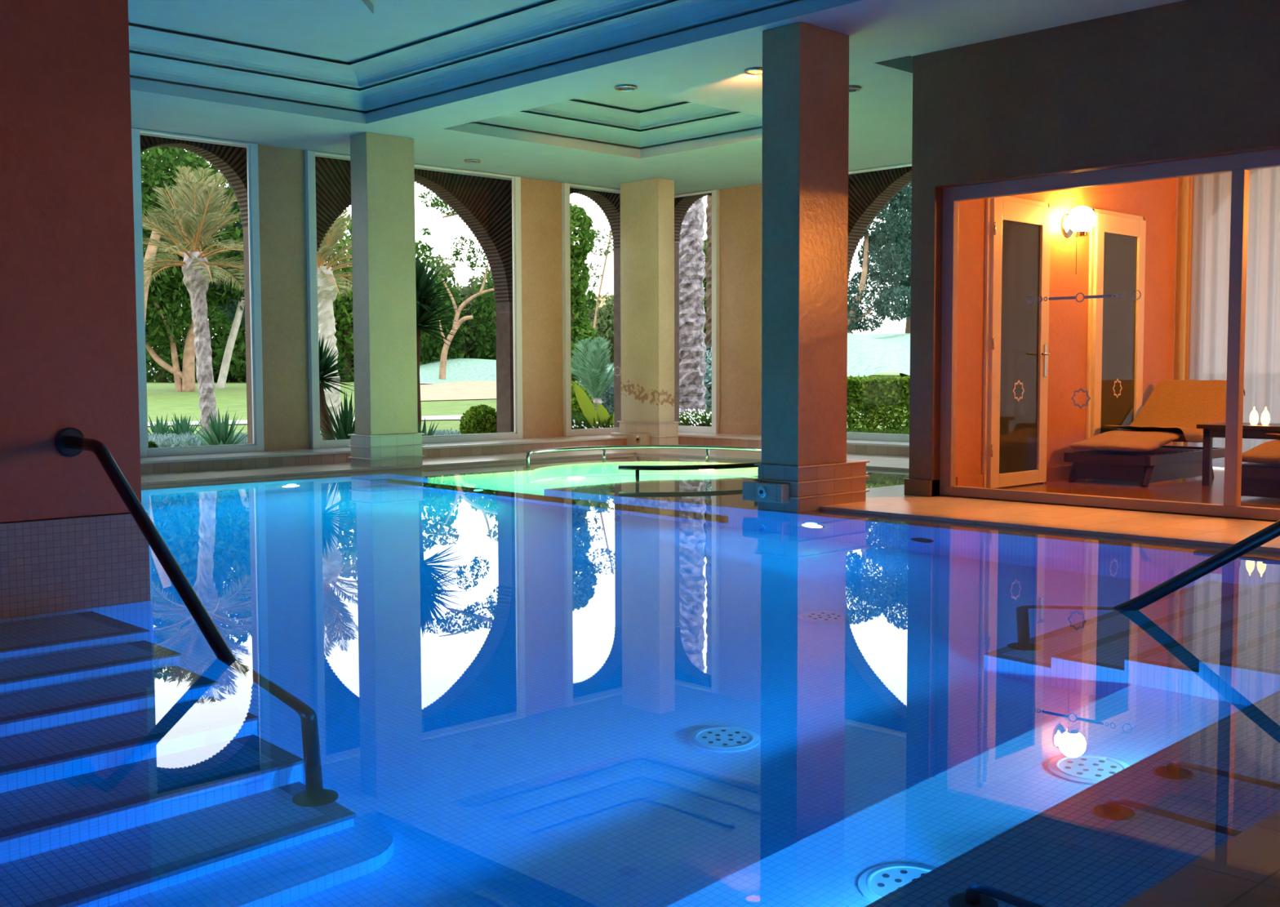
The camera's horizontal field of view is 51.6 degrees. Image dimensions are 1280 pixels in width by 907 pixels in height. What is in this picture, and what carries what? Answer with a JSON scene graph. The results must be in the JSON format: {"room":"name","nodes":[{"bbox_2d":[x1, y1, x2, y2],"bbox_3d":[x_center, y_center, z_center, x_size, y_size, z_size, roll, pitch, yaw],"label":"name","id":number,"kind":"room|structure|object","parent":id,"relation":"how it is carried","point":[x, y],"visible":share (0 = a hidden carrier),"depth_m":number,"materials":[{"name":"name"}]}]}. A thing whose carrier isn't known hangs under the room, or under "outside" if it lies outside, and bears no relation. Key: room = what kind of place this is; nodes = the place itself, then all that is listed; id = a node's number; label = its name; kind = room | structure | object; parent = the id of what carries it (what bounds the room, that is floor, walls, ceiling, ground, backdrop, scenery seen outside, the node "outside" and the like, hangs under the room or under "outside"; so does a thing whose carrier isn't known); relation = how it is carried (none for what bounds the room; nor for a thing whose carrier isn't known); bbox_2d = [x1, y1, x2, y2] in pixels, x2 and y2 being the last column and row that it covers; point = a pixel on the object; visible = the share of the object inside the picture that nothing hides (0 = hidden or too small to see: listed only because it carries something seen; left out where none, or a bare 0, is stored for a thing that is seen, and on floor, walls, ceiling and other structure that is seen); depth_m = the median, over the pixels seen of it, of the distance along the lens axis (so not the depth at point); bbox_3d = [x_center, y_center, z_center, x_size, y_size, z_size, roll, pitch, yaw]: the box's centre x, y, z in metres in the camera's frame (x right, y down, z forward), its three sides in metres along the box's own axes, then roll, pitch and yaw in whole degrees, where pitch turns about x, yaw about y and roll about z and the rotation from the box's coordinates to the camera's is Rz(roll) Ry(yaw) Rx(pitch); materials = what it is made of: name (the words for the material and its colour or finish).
{"room":"spa","nodes":[
{"label":"spa","id":0,"kind":"room"},
{"bbox_2d":[0,0,141,522],"bbox_3d":[-5.438,-1.055,3.007,8.425,2.982,0.640,-4,5,-44],"label":"wall","id":1,"kind":"structure","parent":0,"point":[68,358],"depth_m":5.51,"materials":[{"name":"red paint"}]},
{"bbox_2d":[54,427,236,661],"bbox_3d":[-1.671,0.817,4.826,0.141,1.762,2.128,-3,5,-42],"label":"handrail","id":2,"kind":"object","parent":1,"relation":"attached to","point":[68,442],"visible":0.64,"depth_m":5.00,"materials":[{"name":"grey metal"}]},
{"bbox_2d":[0,511,150,618],"bbox_3d":[-5.424,1.208,3.157,8.445,1.545,0.680,-4,5,-44],"label":"tiled wall","id":3,"kind":"structure","parent":0,"point":[58,564],"depth_m":5.57,"materials":[{"name":"brown tile"}]},
{"bbox_2d":[243,225,249,292],"bbox_3d":[-4.337,-2.220,15.153,0.269,0.750,0.300,-4,5,-44],"label":"pier","id":4,"kind":"object","parent":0,"point":[246,244],"visible":0.14,"depth_m":15.12,"materials":[{"name":"paint"}]},
{"bbox_2d":[244,292,253,444],"bbox_3d":[-4.184,-0.808,15.385,0.680,2.100,0.300,-4,5,-44],"label":"pier","id":5,"kind":"object","parent":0,"point":[247,320],"visible":0.07,"depth_m":15.20,"materials":[{"name":"paint"}]},
{"bbox_2d":[128,0,862,124],"bbox_3d":[-1.669,-3.021,6.796,6.980,0.440,10.050,-4,5,-44],"label":"ceiling","id":6,"kind":"structure","parent":0,"point":[303,57],"depth_m":11.00,"materials":[{"name":"paint"}]},
{"bbox_2d":[226,0,373,15],"bbox_3d":[-2.576,-3.344,9.023,2.402,0.073,2.402,-4,5,-44],"label":"ceiling panel","id":7,"kind":"object","parent":6,"relation":"in","point":[246,7],"visible":1,"depth_m":9.93,"materials":[{"name":"paint"}]},
{"bbox_2d":[495,302,514,432],"bbox_3d":[-1.584,-0.974,17.883,0.660,2.100,0.300,-4,5,-44],"label":"pier","id":8,"kind":"object","parent":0,"point":[504,310],"visible":0.21,"depth_m":17.62,"materials":[{"name":"brick"}]},
{"bbox_2d":[444,89,762,158],"bbox_3d":[-0.083,-3.420,13.037,2.800,0.440,2.660,-4,5,-44],"label":"ceiling","id":9,"kind":"structure","parent":0,"point":[632,124],"depth_m":14.09,"materials":[{"name":"paint"}]},
{"bbox_2d":[613,248,621,427],"bbox_3d":[0.050,-1.502,19.427,0.900,2.950,0.300,-4,5,-44],"label":"pier","id":10,"kind":"object","parent":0,"point":[617,360],"visible":0.07,"depth_m":19.16,"materials":[{"name":"brick"}]},
{"bbox_2d":[130,0,1185,198],"bbox_3d":[-0.605,-2.732,5.650,19.200,0.001,17.200,-4,5,-44],"label":"ceiling","id":11,"kind":"structure","parent":0,"point":[709,72],"depth_m":11.89,"materials":[{"name":"paint"}]},
{"bbox_2d":[674,242,679,425],"bbox_3d":[0.309,-1.615,20.018,0.300,3.100,0.500,-4,5,-44],"label":"pier","id":12,"kind":"object","parent":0,"point":[676,244],"visible":0.07,"depth_m":19.89,"materials":[{"name":"brick"}]},
{"bbox_2d":[140,444,1279,552],"bbox_3d":[-0.596,0.780,5.730,19.000,0.325,17.000,-4,5,-44],"label":"floor","id":13,"kind":"structure","parent":0,"point":[890,500],"depth_m":9.24,"materials":[{"name":"stone"}]},
{"bbox_2d":[140,434,627,474],"bbox_3d":[-6.455,0.166,11.354,18.400,0.022,0.730,-4,5,-44],"label":"ledge","id":14,"kind":"object","parent":13,"relation":"on","point":[552,439],"depth_m":14.10,"materials":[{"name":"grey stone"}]},
{"bbox_2d":[257,144,311,451],"bbox_3d":[-3.835,-1.647,14.206,0.570,3.222,0.077,-4,5,-44],"label":"wall pier","id":15,"kind":"object","parent":14,"relation":"on","point":[281,171],"visible":1,"depth_m":14.19,"materials":[{"name":"paint"}]},
{"bbox_2d":[304,150,523,448],"bbox_3d":[-2.538,-1.723,15.381,2.930,3.217,0.070,-4,5,-44],"label":"window","id":16,"kind":"structure","parent":15,"relation":"attached to","point":[309,156],"depth_m":14.74,"materials":[{"name":"white metal"}]},
{"bbox_2d":[315,156,512,302],"bbox_3d":[-2.909,-2.936,16.487,3.700,2.000,0.300,-4,5,-44],"label":"arch","id":17,"kind":"object","parent":16,"relation":"in","point":[484,204],"visible":0.27,"depth_m":17.03,"materials":[{"name":"wood"}]},
{"bbox_2d":[520,177,564,438],"bbox_3d":[-1.260,-1.812,16.681,0.700,3.222,0.077,-4,5,-44],"label":"wall pier","id":18,"kind":"object","parent":14,"relation":"on","point":[540,200],"visible":1,"depth_m":16.67,"materials":[{"name":"paint"}]},
{"bbox_2d":[561,182,621,436],"bbox_3d":[-0.284,-1.867,17.547,1.910,3.217,0.070,-4,5,-44],"label":"window","id":19,"kind":"structure","parent":18,"relation":"attached to","point":[566,241],"depth_m":16.91,"materials":[{"name":"white"}]},
{"bbox_2d":[569,187,620,248],"bbox_3d":[-0.605,-3.507,18.675,2.700,1.150,0.300,-4,5,-44],"label":"arch","id":20,"kind":"object","parent":19,"relation":"in","point":[608,202],"visible":0.16,"depth_m":18.78,"materials":[{"name":"brick"}]},
{"bbox_2d":[347,132,425,467],"bbox_3d":[-2.625,-1.518,13.610,0.665,3.412,0.415,-4,5,-44],"label":"column","id":21,"kind":"structure","parent":13,"relation":"on","point":[382,171],"depth_m":13.44,"materials":[{"name":"paint"}]},
{"bbox_2d":[610,177,680,445],"bbox_3d":[0.057,-1.734,16.893,0.456,3.412,0.835,-4,5,-44],"label":"column","id":22,"kind":"structure","parent":13,"relation":"on","point":[646,206],"depth_m":16.71,"materials":[{"name":"paint"}]},
{"bbox_2d":[678,431,909,456],"bbox_3d":[2.623,-0.062,15.703,0.680,0.128,7.050,-4,5,-44],"label":"ledge","id":23,"kind":"object","parent":13,"relation":"on","point":[857,449],"visible":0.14,"depth_m":16.43,"materials":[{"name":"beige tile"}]},
{"bbox_2d":[742,22,870,512],"bbox_3d":[1.207,-1.274,9.557,0.916,3.412,0.460,-4,5,-44],"label":"column","id":24,"kind":"structure","parent":13,"relation":"on","point":[804,466],"depth_m":9.31,"materials":[{"name":"paint"}]},
{"bbox_2d":[719,183,762,435],"bbox_3d":[1.480,-1.852,17.184,0.072,3.222,1.180,-4,5,-44],"label":"wall pier","id":25,"kind":"object","parent":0,"point":[740,207],"visible":0.64,"depth_m":17.32,"materials":[{"name":"paint"}]},
{"bbox_2d":[674,189,719,433],"bbox_3d":[0.713,-1.893,17.909,0.070,3.217,0.930,-4,5,-44],"label":"window","id":26,"kind":"structure","parent":25,"relation":"attached to","point":[714,428],"depth_m":17.59,"materials":[{"name":"white"}]},
{"bbox_2d":[674,193,711,241],"bbox_3d":[0.892,-3.635,19.276,0.300,0.980,1.600,-4,5,-44],"label":"arch","id":27,"kind":"object","parent":26,"relation":"attached to","point":[682,205],"visible":0.16,"depth_m":19.57,"materials":[{"name":"brick"}]},
{"bbox_2d":[846,163,911,441],"bbox_3d":[2.936,-1.754,15.604,0.070,3.217,3.120,-4,5,-44],"label":"window","id":28,"kind":"structure","parent":25,"relation":"attached to","point":[850,435],"depth_m":15.72,"materials":[{"name":"white"}]},
{"bbox_2d":[847,166,911,290],"bbox_3d":[3.251,-3.039,16.860,0.300,1.880,5.200,-4,5,-44],"label":"arch","id":29,"kind":"object","parent":28,"relation":"attached to","point":[868,193],"visible":0.12,"depth_m":17.04,"materials":[{"name":"brick"}]},
{"bbox_2d":[874,55,912,73],"bbox_3d":[3.383,-3.242,11.558,4.030,0.250,0.330,-4,5,-44],"label":"ceiling","id":30,"kind":"structure","parent":0,"point":[904,64],"depth_m":10.54,"materials":[{"name":"paint"}]},
{"bbox_2d":[904,478,939,497],"bbox_3d":[2.180,0.261,10.236,0.135,0.125,0.235,-4,5,-44],"label":"baseboard","id":31,"kind":"structure","parent":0,"point":[917,487],"depth_m":10.17,"materials":[{"name":"brown paint"}]},
{"bbox_2d":[955,177,1177,488],"bbox_3d":[3.919,-1.391,11.636,4.120,3.215,0.019,-4,5,-44],"label":"wall","id":32,"kind":"structure","parent":0,"point":[1156,201],"depth_m":11.42,"materials":[{"name":"paint"}]},
{"bbox_2d":[955,464,1072,487],"bbox_3d":[3.204,0.199,11.019,2.050,0.125,0.015,-4,5,-44],"label":"baseboard","id":33,"kind":"structure","parent":32,"relation":"attached to","point":[1055,473],"depth_m":11.26,"materials":[{"name":"paint"}]},
{"bbox_2d":[982,195,1050,488],"bbox_3d":[3.106,-0.899,10.789,0.950,2.345,0.114,-4,5,-44],"label":"door","id":34,"kind":"structure","parent":32,"relation":"in","point":[1018,230],"depth_m":10.77,"materials":[{"name":"beige paint"}]},
{"bbox_2d":[1061,205,1095,274],"bbox_3d":[3.742,-1.812,11.257,0.230,0.575,0.245,-4,5,-44],"label":"wall lamp","id":35,"kind":"object","parent":32,"relation":"attached to","point":[1081,220],"visible":1,"depth_m":11.18,"materials":[{"name":"white glass"}]},
{"bbox_2d":[1085,208,1146,450],"bbox_3d":[4.320,-0.989,11.996,1.000,2.365,0.055,-4,5,-44],"label":"door","id":36,"kind":"structure","parent":32,"relation":"in","point":[1117,241],"depth_m":11.94,"materials":[{"name":"beige paint"}]},
{"bbox_2d":[908,0,1279,496],"bbox_3d":[7.109,-1.235,8.124,4.400,3.347,9.930,-4,5,-44],"label":"wall","id":37,"kind":"structure","parent":0,"point":[1187,79],"depth_m":9.15,"materials":[{"name":"brown paint"}]},
{"bbox_2d":[939,148,1279,520],"bbox_3d":[4.656,-0.700,7.729,0.080,2.343,6.718,-4,5,-44],"label":"window","id":38,"kind":"structure","parent":37,"relation":"in","point":[1239,164],"depth_m":9.01,"materials":[{"name":"brown"}]},
{"bbox_2d":[939,466,1279,521],"bbox_3d":[6.189,0.367,9.274,4.320,0.010,6.720,-4,5,-44],"label":"floor","id":39,"kind":"structure","parent":0,"point":[1188,489],"depth_m":10.49,"materials":[{"name":"brown tile"}]},
{"bbox_2d":[1063,379,1244,486],"bbox_3d":[4.553,-0.204,11.654,1.851,0.872,0.798,-4,5,-44],"label":"sun lounger","id":40,"kind":"object","parent":39,"relation":"on","point":[1173,411],"visible":0.87,"depth_m":11.35,"materials":[{"name":"orange fabric"}]},
{"bbox_2d":[1070,413,1186,452],"bbox_3d":[4.496,-0.321,11.618,1.752,0.538,0.700,-4,5,-44],"label":"cushion","id":41,"kind":"object","parent":40,"relation":"on","point":[1148,432],"depth_m":11.32,"materials":[{"name":"orange fabric"}]},
{"bbox_2d":[1104,379,1244,442],"bbox_3d":[4.783,-0.396,11.848,1.247,0.555,0.791,-4,5,-44],"label":"cushion","id":42,"kind":"object","parent":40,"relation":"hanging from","point":[1174,407],"depth_m":11.96,"materials":[{"name":"orange fabric"}]},
{"bbox_2d":[1196,422,1279,485],"bbox_3d":[5.037,0.015,10.825,0.600,0.505,0.740,-4,5,-44],"label":"side table","id":43,"kind":"object","parent":39,"relation":"on","point":[1259,431],"visible":0.53,"depth_m":10.80,"materials":[{"name":"brown wood"}]},
{"bbox_2d":[1240,433,1279,497],"bbox_3d":[5.230,-0.106,10.060,1.851,0.872,0.798,-4,5,-44],"label":"sun lounger","id":44,"kind":"object","parent":39,"relation":"on","point":[1260,477],"visible":0.78,"depth_m":9.60,"materials":[{"name":"orange fabric"}]},
{"bbox_2d":[1241,439,1279,463],"bbox_3d":[5.173,-0.223,10.024,1.752,0.538,0.700,-4,5,-44],"label":"cushion","id":45,"kind":"object","parent":44,"relation":"on","point":[1268,452],"depth_m":9.63,"materials":[{"name":"orange fabric"}]},
{"bbox_3d":[-2.387,1.890,6.294,9.700,0.250,10.400,-4,5,-44],"label":"floor","id":46,"kind":"structure","parent":0,"visible":0},
{"bbox_2d":[0,453,1279,906],"bbox_3d":[-0.934,1.186,7.445,13.050,1.300,11.000,-4,5,-44],"label":"pool water","id":47,"kind":"object","parent":46,"relation":"in","point":[579,682],"visible":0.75,"depth_m":3.94,"materials":[{"name":"blue liquid"}]},
{"bbox_3d":[2.973,1.252,5.680,2.270,1.086,2.036,-4,5,-44],"label":"stairs","id":48,"kind":"structure","parent":46,"relation":"on","visible":0},
{"bbox_2d":[1112,520,1279,610],"bbox_3d":[2.491,0.637,4.928,0.219,1.900,2.462,-4,5,-45],"label":"handrail","id":49,"kind":"object","parent":48,"relation":"on","point":[1272,531],"visible":0.38,"depth_m":5.25,"materials":[{"name":"grey metal"}]},
{"bbox_3d":[0.299,0.611,12.771,3.749,0.770,4.900,-4,5,-44],"label":"surround","id":50,"kind":"object","parent":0,"visible":0},
{"bbox_2d":[525,444,761,467],"bbox_3d":[0.315,0.051,13.930,2.721,0.201,1.394,1,4,15],"label":"rail","id":51,"kind":"object","parent":50,"relation":"on","point":[603,448],"visible":0.7,"depth_m":14.45,"materials":[{"name":"silver metal"}]},
{"bbox_2d":[617,462,761,481],"bbox_3d":[0.685,0.175,12.187,1.814,0.171,0.364,-2,4,-26],"label":"rail","id":52,"kind":"object","parent":50,"relation":"on","point":[637,468],"visible":0.66,"depth_m":11.91,"materials":[{"name":"grey metal"}]},
{"bbox_3d":[-9.271,-1.314,9.202,11.500,3.222,0.392,-4,5,-44],"label":"wall pier","id":53,"kind":"object","parent":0,"visible":0},
{"bbox_2d":[131,128,264,457],"bbox_3d":[-4.498,-1.598,13.498,1.350,3.217,0.070,-4,5,-44],"label":"window","id":54,"kind":"structure","parent":53,"relation":"attached to","point":[257,445],"depth_m":13.71,"materials":[{"name":"white"}]},
{"bbox_2d":[140,134,248,226],"bbox_3d":[-5.107,-3.170,14.353,2.400,1.250,0.300,-4,5,-44],"label":"arch","id":55,"kind":"object","parent":54,"relation":"in","point":[231,161],"visible":0.21,"depth_m":14.72,"materials":[{"name":"wood"}]},
{"bbox_3d":[6.244,-2.891,9.131,4.140,0.080,6.720,-4,5,-44],"label":"ceiling","id":56,"kind":"structure","parent":0,"visible":0},
{"bbox_2d":[1172,176,1192,446],"bbox_3d":[5.243,-1.452,12.785,0.061,3.145,0.140,-4,5,-44],"label":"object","id":57,"kind":"object","parent":56,"relation":"hanging from","point":[1184,194],"visible":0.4,"depth_m":12.78,"materials":[{"name":"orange fabric"}]},
{"bbox_2d":[1187,166,1279,467],"bbox_3d":[6.294,-1.391,11.765,0.080,3.145,2.810,-4,5,-44],"label":"curtain","id":58,"kind":"object","parent":56,"relation":"hanging from","point":[1211,197],"visible":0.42,"depth_m":12.44,"materials":[{"name":"white fabric"}]},
{"label":"outside","id":59,"kind":"structure","parent":0,"visible":0},
{"bbox_2d":[847,333,910,377],"bbox_3d":[10.680,-3.700,46.907,11.264,1.974,35.428,0,4,6],"label":"hill","id":60,"kind":"structure","parent":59,"point":[868,354],"depth_m":33.83,"materials":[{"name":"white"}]},
{"bbox_2d":[868,182,911,377],"bbox_3d":[10.093,-6.549,49.670,3.012,7.483,2.649,-2,4,-25],"label":"tree","id":61,"kind":"object","parent":60,"relation":"on","point":[907,281],"visible":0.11,"depth_m":49.33,"materials":[{"name":"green plant"}]},
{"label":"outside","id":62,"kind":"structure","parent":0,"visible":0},
{"label":"floor","id":63,"kind":"structure","parent":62,"visible":0},
{"bbox_2d":[177,406,247,445],"bbox_3d":[-5.382,-0.286,17.247,1.207,0.672,0.942,-3,4,-35],"label":"agave","id":64,"kind":"object","parent":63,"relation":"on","point":[219,435],"visible":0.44,"depth_m":17.14,"materials":[{"name":"green plant"}]},
{"bbox_2d":[318,334,354,439],"bbox_3d":[-4.223,-0.737,17.294,1.239,1.670,1.226,-4,5,-44],"label":"dracaena","id":65,"kind":"object","parent":63,"relation":"on","point":[326,363],"visible":0.31,"depth_m":17.25,"materials":[{"name":"green plant"}]},
{"bbox_2d":[415,250,465,430],"bbox_3d":[-2.971,-1.316,17.570,1.386,2.792,1.442,-4,5,-44],"label":"dracaena","id":66,"kind":"object","parent":63,"relation":"on","point":[424,308],"visible":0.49,"depth_m":17.43,"materials":[{"name":"green plant"}]},
{"bbox_2d":[571,411,613,429],"bbox_3d":[-0.765,-0.446,21.586,1.225,0.438,2.059,0,4,0],"label":"ground cover","id":67,"kind":"structure","parent":63,"relation":"on","point":[578,419],"depth_m":20.70,"materials":[{"name":"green plant"}]},
{"bbox_2d":[679,408,711,426],"bbox_3d":[0.942,-0.474,21.575,1.151,0.485,1.677,0,4,0],"label":"ground cover","id":68,"kind":"structure","parent":63,"relation":"on","point":[704,418],"depth_m":20.91,"materials":[{"name":"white plant"}]},
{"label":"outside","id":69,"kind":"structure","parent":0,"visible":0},
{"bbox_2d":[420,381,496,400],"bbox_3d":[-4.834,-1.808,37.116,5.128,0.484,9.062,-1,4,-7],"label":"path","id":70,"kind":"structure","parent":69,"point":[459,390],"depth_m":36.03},
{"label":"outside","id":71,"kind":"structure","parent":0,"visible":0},
{"bbox_2d":[146,372,909,435],"bbox_3d":[-4.521,-3.209,61.537,161.042,0.920,144.947,-4,5,-44],"label":"lawn","id":72,"kind":"structure","parent":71,"point":[162,399],"depth_m":31.62,"materials":[{"name":"green plant"}]},
{"bbox_2d":[140,146,212,349],"bbox_3d":[-13.696,-5.249,36.864,3.289,7.356,4.509,-2,4,-29],"label":"tree","id":73,"kind":"object","parent":72,"relation":"on","point":[184,319],"visible":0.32,"depth_m":36.68,"materials":[{"name":"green plant"}]},
{"bbox_2d":[158,413,205,435],"bbox_3d":[-6.741,-0.353,19.522,0.923,0.527,0.882,-2,4,-23],"label":"agave","id":74,"kind":"object","parent":72,"relation":"on","point":[184,428],"visible":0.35,"depth_m":19.46,"materials":[{"name":"green plant"}]},
{"bbox_2d":[140,146,244,391],"bbox_3d":[-13.168,-5.482,38.575,4.615,7.452,4.781,-2,4,-22],"label":"tree","id":75,"kind":"object","parent":72,"relation":"on","point":[184,380],"visible":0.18,"depth_m":37.83,"materials":[{"name":"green plant"}]},
{"bbox_2d":[142,164,244,434],"bbox_3d":[-6.648,-2.184,19.964,2.454,4.249,2.405,0,4,3],"label":"palm tree","id":76,"kind":"object","parent":72,"relation":"on","point":[195,266],"visible":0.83,"depth_m":19.75,"materials":[{"name":"green plant"}]},
{"bbox_2d":[145,238,245,382],"bbox_3d":[-18.762,-5.801,52.406,7.591,6.475,8.188,0,4,3],"label":"tree","id":77,"kind":"object","parent":72,"relation":"on","point":[160,376],"visible":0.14,"depth_m":50.90,"materials":[{"name":"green plant"}]},
{"bbox_2d":[147,431,247,447],"bbox_3d":[-6.152,-0.151,18.483,1.866,0.279,2.347,-1,4,-16],"label":"ground cover","id":78,"kind":"structure","parent":72,"relation":"on","point":[171,440],"depth_m":17.92,"materials":[{"name":"white plant"}]},
{"bbox_2d":[210,186,244,388],"bbox_3d":[-11.931,-5.367,40.444,3.212,6.889,4.090,3,5,43],"label":"tree","id":79,"kind":"object","parent":72,"relation":"on","point":[239,319],"visible":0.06,"depth_m":39.83,"materials":[{"name":"green plant"}]},
{"bbox_2d":[207,250,353,382],"bbox_3d":[-13.289,-5.499,50.409,6.346,6.000,6.883,1,4,24],"label":"tree","id":80,"kind":"object","parent":72,"relation":"on","point":[238,353],"visible":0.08,"depth_m":48.90,"materials":[{"name":"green plant"}]},
{"bbox_2d":[316,207,352,431],"bbox_3d":[-5.766,-2.499,23.935,2.595,4.311,2.584,-4,5,-44],"label":"palm tree","id":81,"kind":"object","parent":72,"relation":"on","point":[327,291],"visible":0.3,"depth_m":23.74,"materials":[{"name":"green plant"}]},
{"bbox_2d":[320,213,354,382],"bbox_3d":[-10.760,-5.551,48.381,5.100,6.304,5.564,1,4,21],"label":"tree","id":82,"kind":"object","parent":72,"relation":"on","point":[345,317],"visible":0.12,"depth_m":47.09,"materials":[{"name":"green plant"}]},
{"bbox_2d":[320,392,355,440],"bbox_3d":[-3.592,-0.386,16.498,1.398,0.826,1.384,-4,5,-44],"label":"agave","id":83,"kind":"object","parent":72,"relation":"on","point":[344,423],"visible":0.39,"depth_m":16.40,"materials":[{"name":"green plant"}]},
{"bbox_2d":[328,239,469,377],"bbox_3d":[-9.440,-5.503,50.392,6.071,5.853,6.367,-4,5,-44],"label":"tree","id":84,"kind":"object","parent":72,"relation":"on","point":[429,346],"visible":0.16,"depth_m":49.52,"materials":[{"name":"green plant"}]},
{"bbox_2d":[417,191,486,271],"bbox_3d":[-3.662,-3.516,29.858,2.646,5.132,1.054,0,4,1],"label":"tree","id":85,"kind":"object","parent":72,"relation":"on","point":[434,204],"visible":0.33,"depth_m":29.74,"materials":[{"name":"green plant"}]},
{"bbox_2d":[430,256,494,379],"bbox_3d":[-5.235,-4.225,41.903,2.740,4.047,1.065,0,4,4],"label":"tree","id":86,"kind":"object","parent":72,"relation":"on","point":[456,325],"visible":0.62,"depth_m":41.80,"materials":[{"name":"beige plant"}]},
{"bbox_2d":[443,270,496,358],"bbox_3d":[-6.047,-5.418,56.429,4.971,4.808,5.037,-4,5,-44],"label":"tree","id":87,"kind":"object","parent":72,"relation":"on","point":[467,348],"visible":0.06,"depth_m":54.88,"materials":[{"name":"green plant"}]},
{"bbox_2d":[458,404,497,434],"bbox_3d":[-2.259,-0.381,19.045,0.700,0.665,0.668,-3,4,-34],"label":"shrub","id":88,"kind":"object","parent":72,"relation":"on","point":[482,419],"visible":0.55,"depth_m":18.83,"materials":[{"name":"green plant"}]},
{"bbox_2d":[466,272,596,359],"bbox_3d":[-4.059,-5.477,52.520,5.816,5.314,5.848,-4,5,-44],"label":"tree","id":89,"kind":"object","parent":72,"relation":"on","point":[489,353],"visible":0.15,"depth_m":51.23,"materials":[{"name":"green plant"}]},
{"bbox_2d":[571,379,596,415],"bbox_3d":[-1.217,-0.794,23.017,0.904,0.976,0.895,-4,5,-44],"label":"shrub","id":90,"kind":"object","parent":72,"relation":"on","point":[575,404],"visible":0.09,"depth_m":22.74,"materials":[{"name":"green plant"}]},
{"bbox_2d":[569,203,600,382],"bbox_3d":[-1.740,-3.927,33.855,1.539,4.948,1.635,-4,5,-44],"label":"tree","id":91,"kind":"object","parent":72,"relation":"on","point":[580,328],"visible":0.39,"depth_m":33.50,"materials":[{"name":"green plant"}]},
{"bbox_2d":[570,336,613,410],"bbox_3d":[-0.727,-1.246,24.019,1.228,1.752,1.495,-1,4,-19],"label":"palm tree","id":92,"kind":"object","parent":72,"relation":"on","point":[595,375],"visible":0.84,"depth_m":23.84,"materials":[{"name":"green plant"}]},
{"bbox_2d":[573,383,613,428],"bbox_3d":[-0.631,-0.636,20.655,0.789,0.930,0.092,0,4,0],"label":"banana plant","id":93,"kind":"object","parent":72,"relation":"on","point":[588,409],"visible":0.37,"depth_m":20.68,"materials":[{"name":"green plant"}]},
{"bbox_2d":[577,369,613,415],"bbox_3d":[-0.434,-1.048,25.022,1.716,1.140,1.760,-4,5,-44],"label":"shrub","id":94,"kind":"object","parent":72,"relation":"on","point":[607,397],"visible":0.09,"depth_m":24.43,"materials":[{"name":"green plant"}]},
{"bbox_2d":[582,229,613,328],"bbox_3d":[-1.192,-4.432,39.843,1.134,4.608,1.080,-4,5,-44],"label":"tree","id":95,"kind":"object","parent":72,"relation":"on","point":[607,251],"visible":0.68,"depth_m":39.78,"materials":[{"name":"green plant"}]},
{"bbox_2d":[674,196,706,413],"bbox_3d":[0.815,-4.007,22.318,0.622,7.523,0.625,-4,5,-44],"label":"palm tree","id":96,"kind":"object","parent":72,"relation":"on","point":[692,317],"visible":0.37,"depth_m":22.19,"materials":[{"name":"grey plant"}]},
{"bbox_2d":[703,344,711,413],"bbox_3d":[1.415,-1.276,24.973,1.525,1.580,1.517,-4,5,-44],"label":"shrub","id":97,"kind":"object","parent":72,"relation":"on","point":[707,378],"visible":0.08,"depth_m":24.54,"materials":[{"name":"green plant"}]},
{"bbox_2d":[705,195,711,412],"bbox_3d":[1.440,-3.723,24.838,0.476,6.518,0.469,-4,5,-44],"label":"palm tree","id":98,"kind":"object","parent":72,"relation":"on","point":[708,209],"visible":0.15,"depth_m":24.76,"materials":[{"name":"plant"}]},
{"bbox_2d":[846,374,910,431],"bbox_3d":[4.024,-0.743,21.513,3.490,1.080,1.302,0,4,0],"label":"clipped hedge","id":99,"kind":"object","parent":72,"relation":"on","point":[867,385],"visible":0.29,"depth_m":20.95,"materials":[{"name":"green plant"}]},
{"bbox_2d":[847,180,911,333],"bbox_3d":[8.183,-6.331,45.883,4.012,7.492,2.628,-1,4,-12],"label":"tree","id":100,"kind":"object","parent":72,"relation":"on","point":[855,315],"visible":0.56,"depth_m":45.67,"materials":[{"name":"green plant"}]},
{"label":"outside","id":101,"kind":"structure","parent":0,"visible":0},
{"bbox_2d":[419,358,613,384],"bbox_3d":[-4.747,-2.892,45.955,10.518,1.110,12.012,0,4,0],"label":"hill","id":102,"kind":"structure","parent":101,"point":[459,369],"depth_m":44.13,"materials":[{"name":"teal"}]},
{"bbox_2d":[577,295,613,362],"bbox_3d":[-1.142,-4.242,45.862,3.795,2.549,3.793,-4,5,-44],"label":"thicket","id":103,"kind":"object","parent":102,"relation":"on","point":[604,322],"visible":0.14,"depth_m":44.60,"materials":[{"name":"green plant"}]},
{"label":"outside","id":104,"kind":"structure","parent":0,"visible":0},
{"bbox_2d":[147,413,886,426],"bbox_3d":[-4.148,-0.667,26.473,19.290,0.168,2.828,-1,4,-9],"label":"path","id":105,"kind":"structure","parent":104,"point":[427,417],"depth_m":26.89,"materials":[{"name":"beige"}]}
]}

